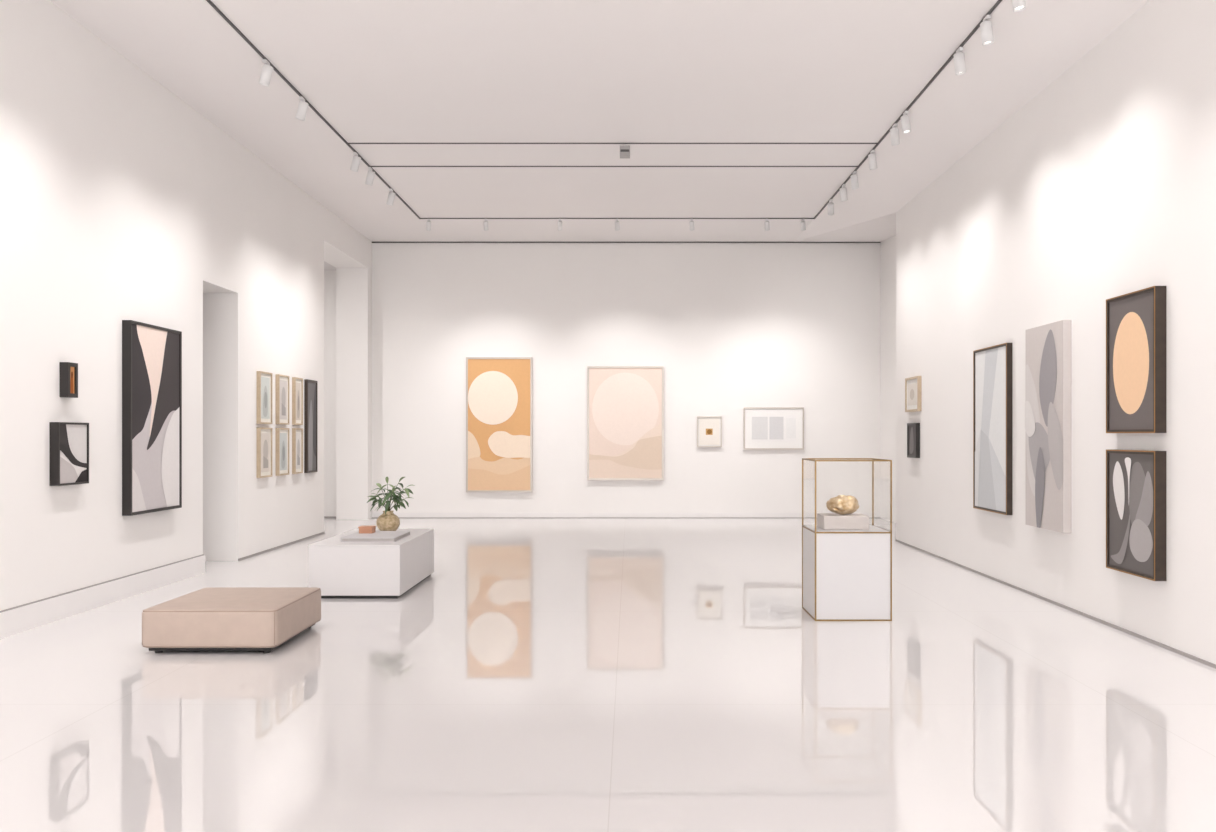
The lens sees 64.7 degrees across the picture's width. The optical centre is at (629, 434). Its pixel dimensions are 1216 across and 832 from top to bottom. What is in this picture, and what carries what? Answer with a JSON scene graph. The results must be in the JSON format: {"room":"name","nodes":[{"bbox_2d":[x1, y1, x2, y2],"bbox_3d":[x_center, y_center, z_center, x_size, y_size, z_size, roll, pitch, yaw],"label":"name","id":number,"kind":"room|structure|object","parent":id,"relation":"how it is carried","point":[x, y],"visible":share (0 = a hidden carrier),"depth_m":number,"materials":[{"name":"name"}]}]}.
{"room":"museum","nodes":[
{"label":"museum","id":0,"kind":"room"},
{"bbox_2d":[0,0,371,610],"bbox_3d":[-5.270,-1.060,7.750,0.600,5.320,21.500,0,0,0],"label":"wall","id":1,"kind":"structure","parent":0,"point":[120,200],"depth_m":9.89,"materials":[{"name":"paint"}]},
{"bbox_2d":[59,362,77,397],"bbox_3d":[-4.933,-0.482,8.439,0.075,0.305,0.151,0,0,0],"label":"framed print","id":2,"kind":"object","parent":1,"relation":"attached to","point":[68,371],"visible":1,"depth_m":8.37,"materials":[{"name":"paper"}]},
{"bbox_2d":[49,422,88,485],"bbox_3d":[-4.930,0.163,8.449,0.080,0.546,0.460,0,0,0],"label":"framed print","id":3,"kind":"object","parent":1,"relation":"attached to","point":[68,441],"visible":1,"depth_m":8.38,"materials":[{"name":"paint"}]},
{"bbox_2d":[122,320,181,515],"bbox_3d":[-4.926,-0.168,9.924,0.088,1.915,1.063,0,0,0],"label":"abstract painting","id":4,"kind":"object","parent":1,"relation":"attached to","point":[151,354],"visible":1,"depth_m":9.80,"materials":[{"name":"paint"}]},
{"bbox_2d":[0,532,324,638],"bbox_3d":[-4.955,1.494,6.300,0.030,0.212,18.600,0,0,0],"label":"baseboard","id":5,"kind":"structure","parent":1,"relation":"attached to","point":[14,620],"depth_m":8.89,"materials":[{"name":"paint"}]},
{"bbox_2d":[256,371,271,423],"bbox_3d":[-4.945,-0.500,12.993,0.050,0.701,0.437,0,0,0],"label":"print","id":6,"kind":"object","parent":1,"relation":"attached to","point":[263,379],"visible":1,"depth_m":12.92,"materials":[{"name":"paper"}]},
{"bbox_2d":[256,427,271,477],"bbox_3d":[-4.945,0.236,12.993,0.050,0.672,0.437,0,0,0],"label":"print","id":7,"kind":"object","parent":1,"relation":"attached to","point":[263,435],"visible":1,"depth_m":12.92,"materials":[{"name":"paper"}]},
{"bbox_2d":[275,374,288,424],"bbox_3d":[-4.945,-0.500,13.665,0.050,0.701,0.412,0,0,0],"label":"print","id":8,"kind":"object","parent":1,"relation":"attached to","point":[281,381],"visible":1,"depth_m":13.60,"materials":[{"name":"paper"}]},
{"bbox_2d":[275,428,288,475],"bbox_3d":[-4.945,0.236,13.665,0.050,0.672,0.412,0,0,0],"label":"print","id":9,"kind":"object","parent":1,"relation":"attached to","point":[281,434],"visible":1,"depth_m":13.60,"materials":[{"name":"paper"}]},
{"bbox_2d":[292,377,302,424],"bbox_3d":[-4.945,-0.500,14.280,0.050,0.701,0.328,0,0,0],"label":"print","id":10,"kind":"object","parent":1,"relation":"attached to","point":[297,383],"visible":1,"depth_m":14.23,"materials":[{"name":"paper"}]},
{"bbox_2d":[292,428,302,473],"bbox_3d":[-4.945,0.236,14.280,0.050,0.672,0.328,0,0,0],"label":"print","id":11,"kind":"object","parent":1,"relation":"attached to","point":[297,433],"visible":1,"depth_m":14.23,"materials":[{"name":"paper"}]},
{"bbox_2d":[304,379,316,472],"bbox_3d":[-4.945,-0.135,14.882,0.050,1.430,0.465,0,0,0],"label":"painting","id":12,"kind":"object","parent":1,"relation":"attached to","point":[310,386],"visible":1,"depth_m":14.82,"materials":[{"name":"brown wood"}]},
{"bbox_2d":[324,261,335,270],"bbox_3d":[-6.885,-3.220,13.750,2.631,0.100,9.500,0,0,0],"label":"ceiling","id":13,"kind":"structure","parent":0,"point":[327,267],"depth_m":18.17,"materials":[{"name":"white paint"}]},
{"bbox_2d":[49,0,1149,241],"bbox_3d":[0.025,-3.615,7.800,10.190,0.510,22.000,0,0,0],"label":"ceiling","id":14,"kind":"structure","parent":0,"point":[377,71],"depth_m":10.40,"materials":[{"name":"paint"}]},
{"bbox_2d":[206,0,1001,218],"bbox_3d":[-0.220,-3.710,6.786,6.780,0.020,19.372,0,0,0],"label":"track","id":15,"kind":"object","parent":14,"relation":"attached to","point":[210,2],"visible":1,"depth_m":12.22,"materials":[{"name":"metal"}]},
{"bbox_2d":[259,59,273,86],"bbox_3d":[-3.601,-3.578,9.500,0.142,0.244,0.103,0,0,0],"label":"track spotlight","id":16,"kind":"object","parent":15,"relation":"hanging from","point":[267,70],"visible":1,"depth_m":9.46,"materials":[{"name":"white metal"}]},
{"bbox_2d":[295,96,308,120],"bbox_3d":[-3.601,-3.577,10.540,0.142,0.244,0.105,0,0,0],"label":"track spotlight","id":17,"kind":"object","parent":15,"relation":"hanging from","point":[303,106],"visible":1,"depth_m":10.50,"materials":[{"name":"white metal"}]},
{"bbox_2d":[350,152,360,171],"bbox_3d":[-3.601,-3.577,12.600,0.143,0.244,0.111,0,0,0],"label":"track spotlight","id":18,"kind":"object","parent":15,"relation":"hanging from","point":[356,160],"visible":1,"depth_m":12.56,"materials":[{"name":"white metal"}]},
{"bbox_2d":[365,167,374,185],"bbox_3d":[-3.601,-3.577,13.301,0.147,0.245,0.104,0,0,31],"label":"track spotlight","id":19,"kind":"object","parent":15,"relation":"hanging from","point":[370,175],"visible":1,"depth_m":13.26,"materials":[{"name":"white metal"}]},
{"bbox_2d":[386,189,395,205],"bbox_3d":[-3.601,-3.577,14.460,0.143,0.244,0.113,0,0,0],"label":"track spotlight","id":20,"kind":"object","parent":15,"relation":"hanging from","point":[391,196],"visible":1,"depth_m":14.42,"materials":[{"name":"white metal"}]},
{"bbox_2d":[426,219,430,230],"bbox_3d":[-3.450,-3.601,16.462,0.080,0.197,0.134,0,0,-14],"label":"track spotlight","id":21,"kind":"object","parent":15,"relation":"hanging from","point":[428,223],"visible":1,"depth_m":16.43,"materials":[{"name":"white metal"}]},
{"bbox_2d":[483,219,487,230],"bbox_3d":[-2.470,-3.601,16.462,0.082,0.197,0.133,0,0,0],"label":"track spotlight","id":22,"kind":"object","parent":15,"relation":"hanging from","point":[485,222],"visible":1,"depth_m":16.43,"materials":[{"name":"white metal"}]},
{"bbox_2d":[558,219,561,230],"bbox_3d":[-1.200,-3.601,16.462,0.083,0.197,0.133,0,0,0],"label":"track spotlight","id":23,"kind":"object","parent":15,"relation":"hanging from","point":[559,221],"visible":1,"depth_m":16.43,"materials":[{"name":"white metal"}]},
{"bbox_2d":[615,219,619,230],"bbox_3d":[-0.220,-3.601,16.462,0.084,0.197,0.133,0,0,0],"label":"track spotlight","id":24,"kind":"object","parent":15,"relation":"hanging from","point":[617,227],"visible":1,"depth_m":16.43,"materials":[{"name":"white metal"}]},
{"bbox_2d":[620,144,629,157],"bbox_3d":[-0.065,-3.620,12.227,0.130,0.160,0.125,0,0,0],"label":"sensor","id":25,"kind":"object","parent":15,"relation":"attached to","point":[624,150],"visible":1,"depth_m":12.17,"materials":[{"name":"grey plastic"}]},
{"bbox_2d":[689,219,693,230],"bbox_3d":[1.060,-3.601,16.462,0.080,0.197,0.134,0,0,13],"label":"track spotlight","id":26,"kind":"object","parent":15,"relation":"hanging from","point":[691,223],"visible":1,"depth_m":16.43,"materials":[{"name":"white metal"}]},
{"bbox_2d":[765,219,769,230],"bbox_3d":[2.350,-3.601,16.462,0.080,0.197,0.134,0,0,13],"label":"track spotlight","id":27,"kind":"object","parent":15,"relation":"hanging from","point":[767,228],"visible":1,"depth_m":16.43,"materials":[{"name":"white metal"}]},
{"bbox_2d":[801,219,805,230],"bbox_3d":[2.970,-3.601,16.462,0.080,0.197,0.135,0,0,19],"label":"track spotlight","id":28,"kind":"object","parent":15,"relation":"hanging from","point":[803,226],"visible":1,"depth_m":16.43,"materials":[{"name":"white metal"}]},
{"bbox_2d":[828,199,833,215],"bbox_3d":[3.161,-3.579,15.103,0.100,0.240,0.201,0,0,12],"label":"track spotlight","id":29,"kind":"object","parent":15,"relation":"hanging from","point":[830,204],"visible":1,"depth_m":15.05,"materials":[{"name":"white metal"}]},
{"bbox_2d":[840,184,847,201],"bbox_3d":[3.161,-3.579,14.200,0.121,0.240,0.108,0,0,0],"label":"track spotlight","id":30,"kind":"object","parent":15,"relation":"hanging from","point":[843,191],"visible":1,"depth_m":14.16,"materials":[{"name":"white metal"}]},
{"bbox_2d":[850,171,858,189],"bbox_3d":[3.161,-3.579,13.500,0.121,0.240,0.103,0,0,0],"label":"track spotlight","id":31,"kind":"object","parent":15,"relation":"hanging from","point":[854,178],"visible":1,"depth_m":13.46,"materials":[{"name":"white metal"}]},
{"bbox_2d":[868,150,876,169],"bbox_3d":[3.161,-3.579,12.500,0.121,0.240,0.108,0,0,0],"label":"track spotlight","id":32,"kind":"object","parent":15,"relation":"hanging from","point":[872,156],"visible":1,"depth_m":12.46,"materials":[{"name":"white metal"}]},
{"bbox_2d":[890,123,899,145],"bbox_3d":[3.160,-3.579,11.450,0.125,0.241,0.100,0,0,-39],"label":"track spotlight","id":33,"kind":"object","parent":15,"relation":"hanging from","point":[894,132],"visible":1,"depth_m":11.41,"materials":[{"name":"white metal"}]},
{"bbox_2d":[900,111,910,133],"bbox_3d":[3.160,-3.579,11.000,0.124,0.241,0.101,0,0,38],"label":"track spotlight","id":34,"kind":"object","parent":15,"relation":"hanging from","point":[905,120],"visible":1,"depth_m":10.96,"materials":[{"name":"white metal"}]},
{"bbox_2d":[953,47,965,74],"bbox_3d":[3.160,-3.580,9.200,0.120,0.240,0.107,0,0,0],"label":"track spotlight","id":35,"kind":"object","parent":15,"relation":"hanging from","point":[959,57],"visible":1,"depth_m":9.16,"materials":[{"name":"white metal"}]},
{"bbox_2d":[980,15,993,45],"bbox_3d":[3.160,-3.580,8.500,0.120,0.240,0.100,0,0,0],"label":"track spotlight","id":36,"kind":"object","parent":15,"relation":"hanging from","point":[986,29],"visible":1,"depth_m":8.46,"materials":[{"name":"white metal"}]},
{"bbox_2d":[1012,0,1025,11],"bbox_3d":[3.160,-3.579,7.820,0.125,0.241,0.101,0,0,39],"label":"track spotlight","id":37,"kind":"object","parent":15,"relation":"hanging from","point":[1018,5],"visible":1,"depth_m":7.79,"materials":[{"name":"white metal"}]},
{"bbox_2d":[324,243,879,515],"bbox_3d":[-1.540,-1.060,18.600,13.320,5.320,0.200,0,0,0],"label":"wall","id":38,"kind":"structure","parent":0,"point":[732,327],"depth_m":18.50,"materials":[{"name":"paint"}]},
{"bbox_2d":[466,357,531,491],"bbox_3d":[-2.515,-0.198,18.470,1.272,2.592,0.060,0,0,0],"label":"painting","id":39,"kind":"object","parent":38,"relation":"attached to","point":[498,389],"visible":1,"depth_m":18.45,"materials":[{"name":"orange paint"}]},
{"bbox_2d":[587,366,663,479],"bbox_3d":[-0.087,-0.226,18.470,1.465,2.187,0.060,0,0,0],"label":"abstract painting","id":40,"kind":"object","parent":38,"relation":"attached to","point":[625,404],"visible":1,"depth_m":18.45,"materials":[{"name":"beige paint"}]},
{"bbox_2d":[372,513,879,517],"bbox_3d":[-0.075,1.550,18.485,9.790,0.100,0.030,0,0,0],"label":"baseboard","id":41,"kind":"structure","parent":38,"relation":"attached to","point":[374,515],"depth_m":18.48,"materials":[{"name":"paint"}]},
{"bbox_2d":[372,242,880,242],"bbox_3d":[-0.075,-3.710,18.485,9.790,0.020,0.030,0,0,0],"label":"trim","id":42,"kind":"structure","parent":38,"relation":"attached to","point":[372,242],"depth_m":18.47,"materials":[{"name":"metal"}]},
{"bbox_2d":[697,416,721,446],"bbox_3d":[1.527,-0.063,18.475,0.472,0.588,0.050,0,0,0],"label":"print","id":43,"kind":"object","parent":38,"relation":"attached to","point":[709,428],"visible":1,"depth_m":18.46,"materials":[{"name":"white paper"}]},
{"bbox_2d":[743,407,803,449],"bbox_3d":[2.765,-0.125,18.475,1.156,0.809,0.050,0,0,0],"label":"print","id":44,"kind":"object","parent":38,"relation":"attached to","point":[764,428],"visible":1,"depth_m":18.46,"materials":[{"name":"white paper"}]},
{"bbox_2d":[0,518,1215,831],"bbox_3d":[-1.640,1.650,7.800,13.520,0.100,22.000,0,0,0],"label":"floor","id":45,"kind":"structure","parent":0,"point":[546,674],"depth_m":5.64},
{"bbox_2d":[142,587,320,652],"bbox_3d":[-3.072,1.437,7.515,0.995,0.327,1.070,0,0,0],"label":"leather ottoman","id":46,"kind":"object","parent":45,"relation":"on","point":[263,619],"visible":1,"depth_m":6.99,"materials":[{"name":"beige leather"}]},
{"bbox_2d":[308,529,433,597],"bbox_3d":[-2.692,1.337,10.180,0.904,0.527,1.628,0,0,0],"label":"display table","id":47,"kind":"object","parent":45,"relation":"on","point":[340,569],"visible":0.91,"depth_m":9.37,"materials":[{"name":"paint"}]},
{"bbox_2d":[341,531,409,541],"bbox_3d":[-2.630,1.052,9.970,0.540,0.042,0.700,0,0,0],"label":"tray","id":48,"kind":"object","parent":47,"relation":"on","point":[378,536],"visible":0.89,"depth_m":9.75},
{"bbox_2d":[358,526,375,532],"bbox_3d":[-2.770,0.996,10.120,0.150,0.070,0.150,0,0,0],"label":"trinket box","id":49,"kind":"object","parent":48,"relation":"on","point":[362,529],"visible":1,"depth_m":10.05,"materials":[{"name":"orange metal"}]},
{"bbox_2d":[367,477,414,530],"bbox_3d":[-2.644,0.765,10.606,0.519,0.616,0.413,0,0,-15],"label":"potted plant","id":50,"kind":"object","parent":47,"relation":"on","point":[388,521],"visible":0.98,"depth_m":10.54,"materials":[{"name":"green plant"}]},
{"bbox_2d":[802,458,891,620],"bbox_3d":[1.923,0.907,8.575,0.662,1.385,0.630,0,0,0],"label":"display case","id":51,"kind":"object","parent":45,"relation":"on","point":[847,574],"visible":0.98,"depth_m":8.27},
{"bbox_2d":[826,495,859,514],"bbox_3d":[1.897,0.621,8.564,0.295,0.178,0.215,0,0,0],"label":"sculpture","id":52,"kind":"object","parent":51,"relation":"on","point":[841,504],"visible":1,"depth_m":8.49,"materials":[{"name":"gold metal"}]},
{"bbox_2d":[817,513,868,529],"bbox_3d":[1.900,0.772,8.580,0.400,0.124,0.320,0,0,0],"label":"block","id":53,"kind":"object","parent":51,"relation":"in","point":[825,521],"depth_m":8.42,"materials":[{"name":"white stone"}]},
{"bbox_2d":[880,0,1215,663],"bbox_3d":[4.570,-1.060,7.750,1.100,5.320,21.500,0,0,0],"label":"wall","id":54,"kind":"structure","parent":0,"point":[1101,187],"depth_m":8.61,"materials":[{"name":"paint"}]},
{"bbox_2d":[905,376,920,411],"bbox_3d":[3.995,-0.573,13.549,0.050,0.485,0.620,0,0,0],"label":"framed print","id":55,"kind":"object","parent":54,"relation":"attached to","point":[912,384],"visible":1,"depth_m":13.49,"materials":[{"name":"white paper"}]},
{"bbox_2d":[907,423,919,457],"bbox_3d":[3.990,0.076,13.516,0.060,0.487,0.417,0,0,0],"label":"framed print","id":56,"kind":"object","parent":54,"relation":"attached to","point":[913,429],"visible":1,"depth_m":13.45,"materials":[{"name":"paint"}]},
{"bbox_2d":[973,343,1011,514],"bbox_3d":[3.989,-0.064,10.578,0.063,1.812,0.978,0,0,0],"label":"abstract painting","id":57,"kind":"object","parent":54,"relation":"attached to","point":[992,366],"visible":1,"depth_m":10.48,"materials":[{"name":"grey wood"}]},
{"bbox_2d":[1025,320,1070,532],"bbox_3d":[3.978,-0.077,9.158,0.081,1.941,0.835,0,0,0],"label":"canvas","id":58,"kind":"object","parent":54,"relation":"attached to","point":[1048,346],"visible":1,"depth_m":9.07,"materials":[{"name":"paint"}]},
{"bbox_2d":[895,539,1215,668],"bbox_3d":[4.014,1.587,5.750,0.012,0.025,17.500,0,0,0],"label":"baseboard","id":59,"kind":"structure","parent":54,"relation":"attached to","point":[1182,653],"depth_m":8.46,"materials":[{"name":"white paint"}]},
{"bbox_2d":[1106,286,1165,432],"bbox_3d":[3.976,-0.567,7.563,0.088,1.103,0.740,0,0,0],"label":"painting","id":60,"kind":"object","parent":54,"relation":"attached to","point":[1135,321],"visible":1,"depth_m":7.48,"materials":[{"name":"paint"}]},
{"bbox_2d":[1106,450,1165,580],"bbox_3d":[3.976,0.608,7.563,0.088,0.975,0.740,0,0,0],"label":"painting","id":61,"kind":"object","parent":54,"relation":"attached to","point":[1135,479],"visible":1,"depth_m":7.48,"materials":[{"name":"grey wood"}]}
]}

